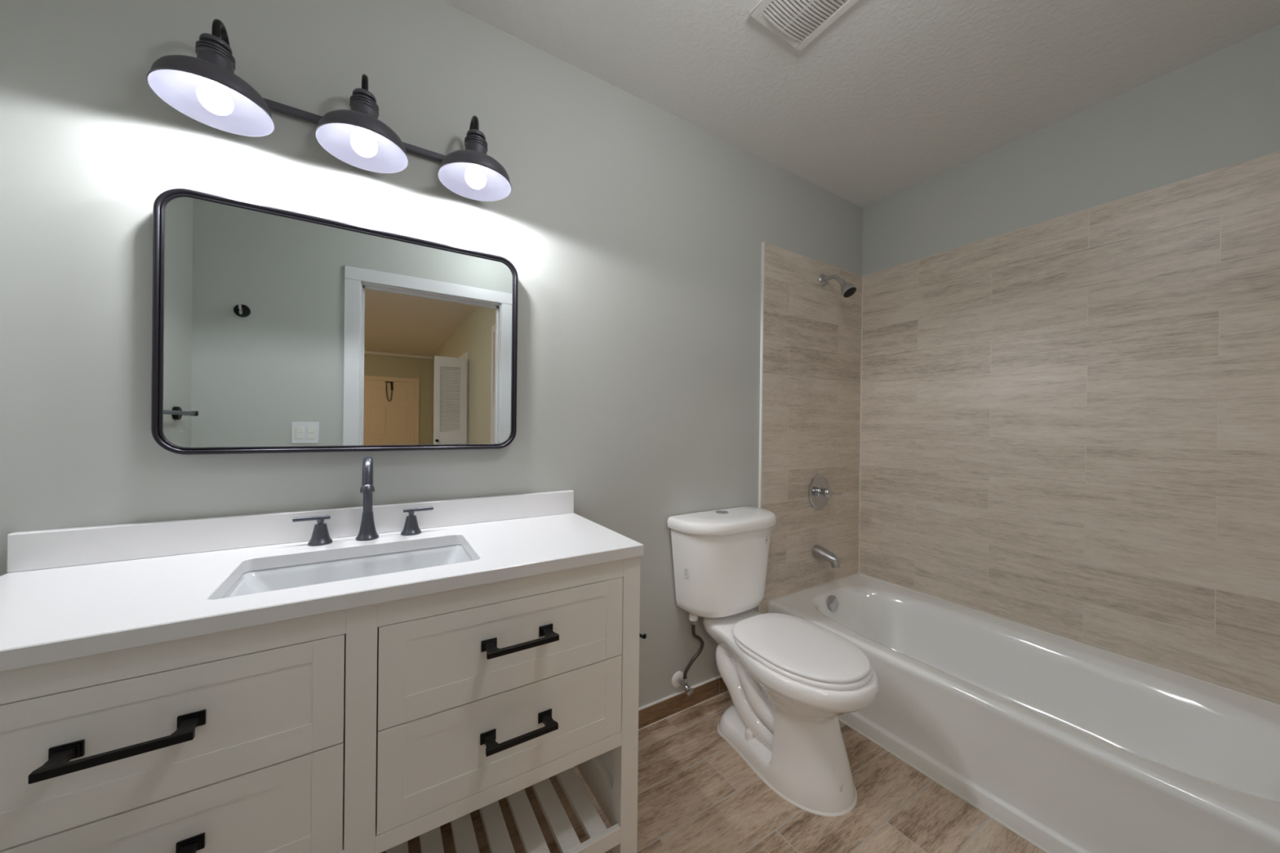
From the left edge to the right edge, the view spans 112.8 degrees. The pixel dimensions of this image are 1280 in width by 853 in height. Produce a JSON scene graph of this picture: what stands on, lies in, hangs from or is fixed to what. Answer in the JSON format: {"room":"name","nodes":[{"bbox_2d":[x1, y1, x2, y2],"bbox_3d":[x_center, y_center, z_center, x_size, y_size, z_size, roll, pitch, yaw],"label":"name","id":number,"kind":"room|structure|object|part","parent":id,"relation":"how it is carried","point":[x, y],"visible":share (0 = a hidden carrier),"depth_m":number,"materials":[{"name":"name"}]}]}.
{"room":"bathroom","nodes":[
{"label":"bathroom","id":0,"kind":"room"},
{"bbox_2d":[0,0,862,707],"bbox_3d":[-0.088,-0.046,1.667,3.345,2.440,0.120,1,0,-32],"label":"wall","id":1,"kind":"structure","parent":0,"point":[633,233],"depth_m":1.24,"materials":[{"name":"paint"}]},
{"bbox_2d":[6,489,573,573],"bbox_3d":[-0.750,0.258,1.174,1.213,0.078,0.020,1,0,-32],"label":"backsplash","id":2,"kind":"structure","parent":1,"relation":"attached to","point":[33,550],"depth_m":1.02,"materials":[{"name":"white stone"}]},
{"bbox_2d":[146,18,511,200],"bbox_3d":[-0.700,-0.792,1.077,0.734,0.222,0.219,1,0,-32],"label":"vanity light","id":3,"kind":"object","parent":1,"relation":"attached to","point":[205,87],"visible":1,"depth_m":1.01,"materials":[{"name":"black metal"}]},
{"bbox_3d":[-0.923,-0.766,0.925,0.196,0.139,0.196,1,0,-32],"label":"lamp shade","id":4,"kind":"part","parent":3,"relation":"part of","materials":[{"name":"black metal"}]},
{"bbox_3d":[-0.923,-0.716,0.926,0.058,0.065,0.058,1,0,-32],"label":"light bulb","id":5,"kind":"part","parent":3,"relation":"part of","materials":[{"name":"white glass"}]},
{"bbox_2d":[202,76,228,91],"bbox_3d":[-0.923,-0.750,0.925,0.040,0.016,0.040,1,0,-32],"label":"socket","id":6,"kind":"object","parent":3,"relation":"attached to","point":[206,80],"depth_m":0.91,"materials":[{"name":"white plastic"}]},
{"bbox_3d":[-0.948,-0.850,0.967,0.014,0.111,0.111,1,0,-32],"label":"lamp arm","id":7,"kind":"part","parent":3,"relation":"part of","materials":[{"name":"black metal"}]},
{"bbox_3d":[-0.693,-0.764,1.069,0.196,0.139,0.196,1,0,-32],"label":"lamp shade","id":8,"kind":"part","parent":3,"relation":"part of","materials":[{"name":"black metal"}]},
{"bbox_3d":[-0.693,-0.714,1.069,0.058,0.065,0.058,1,0,-32],"label":"light bulb","id":9,"kind":"part","parent":3,"relation":"part of","materials":[{"name":"white glass"}]},
{"bbox_2d":[355,125,373,135],"bbox_3d":[-0.693,-0.748,1.069,0.040,0.016,0.040,1,0,-32],"label":"socket","id":10,"kind":"object","parent":3,"relation":"attached to","point":[357,128],"depth_m":1.06,"materials":[{"name":"white plastic"}]},
{"bbox_3d":[-0.718,-0.848,1.110,0.014,0.111,0.111,1,0,-32],"label":"lamp arm","id":11,"kind":"part","parent":3,"relation":"part of","materials":[{"name":"black metal"}]},
{"bbox_3d":[-0.491,-0.845,1.251,0.014,0.111,0.111,1,0,-32],"label":"lamp arm","id":12,"kind":"part","parent":3,"relation":"part of","materials":[{"name":"black metal"}]},
{"bbox_3d":[-0.467,-0.761,1.210,0.196,0.139,0.196,1,0,-32],"label":"lamp shade","id":13,"kind":"part","parent":3,"relation":"part of","materials":[{"name":"black metal"}]},
{"bbox_3d":[-0.467,-0.712,1.210,0.058,0.065,0.058,1,0,-32],"label":"light bulb","id":14,"kind":"part","parent":3,"relation":"part of","materials":[{"name":"white glass"}]},
{"bbox_2d":[151,188,518,454],"bbox_3d":[-0.742,-0.235,1.163,0.804,0.604,0.038,1,0,-32],"label":"wall mirror","id":15,"kind":"object","parent":1,"relation":"attached to","point":[274,330],"visible":1,"depth_m":1.10,"materials":[{"name":"grey mirror"}]},
{"bbox_2d":[638,675,721,711],"bbox_3d":[-0.416,1.095,1.396,2.280,0.004,0.013,1,0,-32],"label":"trim","id":16,"kind":"structure","parent":1,"relation":"attached to","point":[719,676],"depth_m":1.74,"materials":[{"name":"white"}]},
{"bbox_2d":[638,677,728,728],"bbox_3d":[-0.417,1.134,1.397,2.280,0.074,0.011,1,0,-32],"label":"baseboard","id":17,"kind":"structure","parent":1,"relation":"attached to","point":[651,714],"depth_m":1.75,"materials":[{"name":"brown wood"}]},
{"bbox_2d":[638,690,728,730],"bbox_3d":[-0.409,1.170,1.394,2.270,0.002,0.002,1,0,-32],"label":"trim","id":18,"kind":"structure","parent":1,"relation":"attached to","point":[727,691],"depth_m":1.76,"materials":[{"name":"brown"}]},
{"bbox_2d":[671,613,704,696],"bbox_3d":[0.201,0.916,1.736,0.114,0.327,0.084,1,0,-32],"label":"water supply line","id":19,"kind":"object","parent":1,"relation":"attached to","point":[679,678],"visible":0.99,"depth_m":1.72,"materials":[{"name":"white plastic"}]},
{"bbox_3d":[0.203,1.062,1.701,0.033,0.033,0.021,1,0,-32],"label":"valve handle","id":20,"kind":"part","parent":19,"relation":"part of","materials":[{"name":"silver metal"}]},
{"bbox_2d":[757,241,764,613],"bbox_3d":[0.566,0.158,1.999,0.010,2.046,0.013,1,0,-32],"label":"trim","id":21,"kind":"structure","parent":1,"relation":"attached to","point":[762,242],"depth_m":1.99,"materials":[{"name":"white"}]},
{"bbox_2d":[760,242,862,613],"bbox_3d":[0.915,0.162,2.219,0.815,2.044,0.011,1,0,-32],"label":"tile wall","id":22,"kind":"structure","parent":1,"relation":"attached to","point":[811,389],"depth_m":2.17,"materials":[{"name":"beige tile"}]},
{"bbox_2d":[808,475,841,509],"bbox_3d":[0.957,0.342,2.194,0.178,0.178,0.076,1,0,-32],"label":"tub valve","id":23,"kind":"object","parent":1,"relation":"attached to","point":[820,491],"visible":1,"depth_m":2.20,"materials":[{"name":"silver metal"}]},
{"bbox_3d":[0.958,0.342,2.193,0.052,0.052,0.061,1,0,-32],"label":"handle","id":24,"kind":"part","parent":23,"relation":"part of","materials":[{"name":"silver metal"}]},
{"bbox_3d":[1.006,0.344,2.203,0.080,0.022,0.022,1,0,-19],"label":"lever","id":25,"kind":"part","parent":23,"relation":"part of","materials":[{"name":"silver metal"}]},
{"bbox_2d":[812,545,840,568],"bbox_3d":[0.953,0.662,2.161,0.064,0.086,0.134,1,0,-32],"label":"tub spout","id":26,"kind":"object","parent":1,"relation":"attached to","point":[819,552],"visible":1,"depth_m":2.15,"materials":[{"name":"silver metal"}]},
{"bbox_2d":[818,274,856,297],"bbox_3d":[0.999,-0.719,2.146,0.075,0.156,0.186,1,0,-32],"label":"shower head","id":27,"kind":"object","parent":1,"relation":"attached to","point":[847,290],"visible":1,"depth_m":2.11},
{"bbox_3d":[0.986,-0.745,2.173,0.020,0.063,0.125,1,0,-28],"label":"shower arm","id":28,"kind":"part","parent":27,"relation":"part of","materials":[{"name":"silver metal"}]},
{"bbox_2d":[858,275,862,573],"bbox_3d":[1.257,-0.009,2.422,0.003,1.694,0.003,1,0,-32],"label":"trim","id":29,"kind":"structure","parent":1,"relation":"attached to","point":[862,276],"depth_m":2.42,"materials":[{"name":"white"}]},
{"bbox_2d":[768,603,1048,852],"bbox_3d":[1.008,1.018,1.393,0.006,0.339,1.502,1,0,-32],"label":"trim","id":30,"kind":"structure","parent":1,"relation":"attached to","point":[840,720],"depth_m":1.38,"materials":[{"name":"white"}]},
{"bbox_2d":[381,691,1044,852],"bbox_3d":[1.946,1.255,-1.614,3.345,0.100,7.860,1,0,-32],"label":"floor","id":31,"kind":"structure","parent":0,"point":[696,793],"depth_m":1.30,"materials":[{"name":"brown wood"}]},
{"bbox_2d":[0,555,639,852],"bbox_3d":[-0.625,0.749,0.967,1.208,0.842,0.508,1,0,-32],"label":"bathroom vanity","id":32,"kind":"object","parent":31,"relation":"on","point":[378,727],"visible":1,"depth_m":0.78,"materials":[{"name":"white paint"}]},
{"bbox_3d":[-0.748,0.463,0.618,0.158,0.023,0.050,1,0,-32],"label":"drawer pull","id":33,"kind":"part","parent":32,"relation":"part of","materials":[{"name":"black metal"}]},
{"bbox_3d":[-0.767,0.674,0.645,0.520,0.194,0.018,1,0,-32],"label":"drawer","id":34,"kind":"part","parent":32,"relation":"part of","materials":[{"name":"white paint"}]},
{"bbox_3d":[-0.765,0.475,0.645,0.520,0.196,0.018,1,0,-32],"label":"drawer","id":35,"kind":"part","parent":32,"relation":"part of","materials":[{"name":"white paint"}]},
{"bbox_3d":[-0.750,0.660,0.618,0.158,0.023,0.050,1,0,-32],"label":"drawer pull","id":36,"kind":"part","parent":32,"relation":"part of","materials":[{"name":"black metal"}]},
{"bbox_2d":[0,512,644,671],"bbox_3d":[-0.630,0.313,0.982,1.213,0.029,0.474,1,0,-32],"label":"countertop","id":37,"kind":"structure","parent":32,"relation":"on","point":[52,615],"depth_m":0.81,"materials":[{"name":"white stone"}]},
{"bbox_2d":[222,544,473,598],"bbox_3d":[-0.623,0.399,0.960,0.497,0.142,0.308,1,0,-32],"label":"sink","id":38,"kind":"object","parent":37,"relation":"in","point":[263,580],"visible":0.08,"depth_m":1.04,"materials":[{"name":"grey ceramic"}]},
{"bbox_2d":[292,456,433,546],"bbox_3d":[-0.698,0.187,1.092,0.313,0.221,0.143,1,0,-32],"label":"sink faucet","id":39,"kind":"object","parent":37,"relation":"on","point":[367,531],"visible":1,"depth_m":1.11,"materials":[{"name":"black metal"}]},
{"bbox_3d":[-0.824,0.231,1.069,0.075,0.010,0.010,1,0,-32],"label":"lever","id":40,"kind":"part","parent":39,"relation":"part of","materials":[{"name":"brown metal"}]},
{"bbox_3d":[-0.809,0.265,1.078,0.051,0.064,0.051,1,0,-32],"label":"handle","id":41,"kind":"part","parent":39,"relation":"part of","materials":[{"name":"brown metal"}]},
{"bbox_3d":[-0.696,0.153,1.087,0.024,0.153,0.121,1,0,-32],"label":"spout","id":42,"kind":"part","parent":39,"relation":"part of","materials":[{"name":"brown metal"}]},
{"bbox_3d":[-0.637,0.266,1.185,0.051,0.064,0.051,1,0,-32],"label":"handle","id":43,"kind":"part","parent":39,"relation":"part of","materials":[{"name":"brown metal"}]},
{"bbox_3d":[-0.622,0.233,1.195,0.075,0.010,0.010,1,0,-32],"label":"lever","id":44,"kind":"part","parent":39,"relation":"part of","materials":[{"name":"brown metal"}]},
{"bbox_3d":[-0.277,0.678,0.952,0.529,0.194,0.018,1,0,-32],"label":"drawer","id":45,"kind":"part","parent":32,"relation":"part of","materials":[{"name":"white paint"}]},
{"bbox_3d":[-0.274,0.480,0.951,0.529,0.196,0.018,1,0,-32],"label":"drawer","id":46,"kind":"part","parent":32,"relation":"part of","materials":[{"name":"white paint"}]},
{"bbox_3d":[-0.259,0.665,0.924,0.158,0.023,0.050,1,0,-32],"label":"drawer pull","id":47,"kind":"part","parent":32,"relation":"part of","materials":[{"name":"black metal"}]},
{"bbox_3d":[-0.257,0.468,0.924,0.158,0.023,0.050,1,0,-32],"label":"drawer pull","id":48,"kind":"part","parent":32,"relation":"part of","materials":[{"name":"black metal"}]},
{"bbox_3d":[-0.638,1.038,0.984,1.108,0.041,0.450,1,0,-32],"label":"shelf rail","id":49,"kind":"part","parent":32,"relation":"part of","materials":[{"name":"white paint"}]},
{"bbox_3d":[-0.144,0.704,1.295,0.038,0.742,0.370,1,0,-32],"label":"panel","id":50,"kind":"part","parent":32,"relation":"part of","materials":[{"name":"white paint"}]},
{"bbox_2d":[639,633,646,639],"bbox_3d":[-0.016,0.576,1.193,0.061,0.044,0.044,1,0,-32],"label":"toilet paper holder","id":51,"kind":"object","parent":32,"relation":"attached to","point":[644,636],"visible":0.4,"depth_m":1.19,"materials":[{"name":"black metal"}]},
{"bbox_2d":[667,506,879,817],"bbox_3d":[0.500,0.772,1.552,0.495,0.818,0.693,1,0,-32],"label":"toilet","id":52,"kind":"object","parent":31,"relation":"on","point":[788,680],"visible":1,"depth_m":1.48,"materials":[{"name":"white ceramic"}]},
{"bbox_3d":[0.370,0.583,1.763,0.460,0.337,0.196,1,0,-32],"label":"tank","id":53,"kind":"part","parent":52,"relation":"part of","materials":[{"name":"white ceramic"}]},
{"bbox_3d":[0.378,0.389,1.754,0.495,0.049,0.216,1,0,-32],"label":"tank lid","id":54,"kind":"part","parent":52,"relation":"part of","materials":[{"name":"white ceramic"}]},
{"bbox_3d":[0.550,0.751,1.472,0.346,0.018,0.455,1,0,-32],"label":"lid","id":55,"kind":"part","parent":52,"relation":"part of","materials":[{"name":"white plastic"}]},
{"bbox_3d":[0.555,0.769,1.463,0.352,0.016,0.447,1,0,-32],"label":"seat","id":56,"kind":"part","parent":52,"relation":"part of","materials":[{"name":"white plastic"}]},
{"bbox_2d":[768,574,1279,852],"bbox_3d":[1.325,1.015,1.590,0.747,0.342,1.500,1,0,-32],"label":"bathtub","id":57,"kind":"object","parent":31,"relation":"on","point":[1073,747],"visible":0.87,"depth_m":1.36,"materials":[{"name":"white ceramic"}]},
{"bbox_3d":[0.969,0.886,2.132,0.074,0.074,0.024,1,0,-32],"label":"overflow plate","id":58,"kind":"part","parent":57,"relation":"part of","materials":[{"name":"silver metal"}]},
{"bbox_2d":[440,0,1279,207],"bbox_3d":[1.112,-1.293,-2.158,5.380,0.100,7.860,1,0,-32],"label":"ceiling","id":59,"kind":"structure","parent":0,"point":[892,96],"depth_m":1.47,"materials":[{"name":"white paint"}]},
{"bbox_2d":[749,0,858,51],"bbox_3d":[0.510,-1.249,1.231,0.238,0.018,0.297,1,0,-32],"label":"ceiling vent","id":60,"kind":"object","parent":59,"relation":"in","point":[797,23],"visible":1,"depth_m":1.29,"materials":[{"name":"white plastic"}]},
{"bbox_2d":[862,24,1279,275],"bbox_3d":[1.747,-0.025,1.772,0.120,2.440,1.644,1,0,-32],"label":"wall","id":61,"kind":"structure","parent":0,"point":[1220,109],"depth_m":1.64,"materials":[{"name":"paint"}]},
{"bbox_2d":[768,573,1279,706],"bbox_3d":[1.329,0.845,1.590,0.748,0.011,1.504,1,0,-32],"label":"trim","id":62,"kind":"structure","parent":61,"relation":"attached to","point":[770,601],"depth_m":1.71,"materials":[{"name":"white"}]},
{"bbox_2d":[859,151,1279,704],"bbox_3d":[1.661,0.172,1.785,0.011,2.044,1.514,1,0,-32],"label":"tile wall","id":63,"kind":"structure","parent":61,"relation":"attached to","point":[1070,423],"depth_m":1.62,"materials":[{"name":"beige tile"}]}
]}

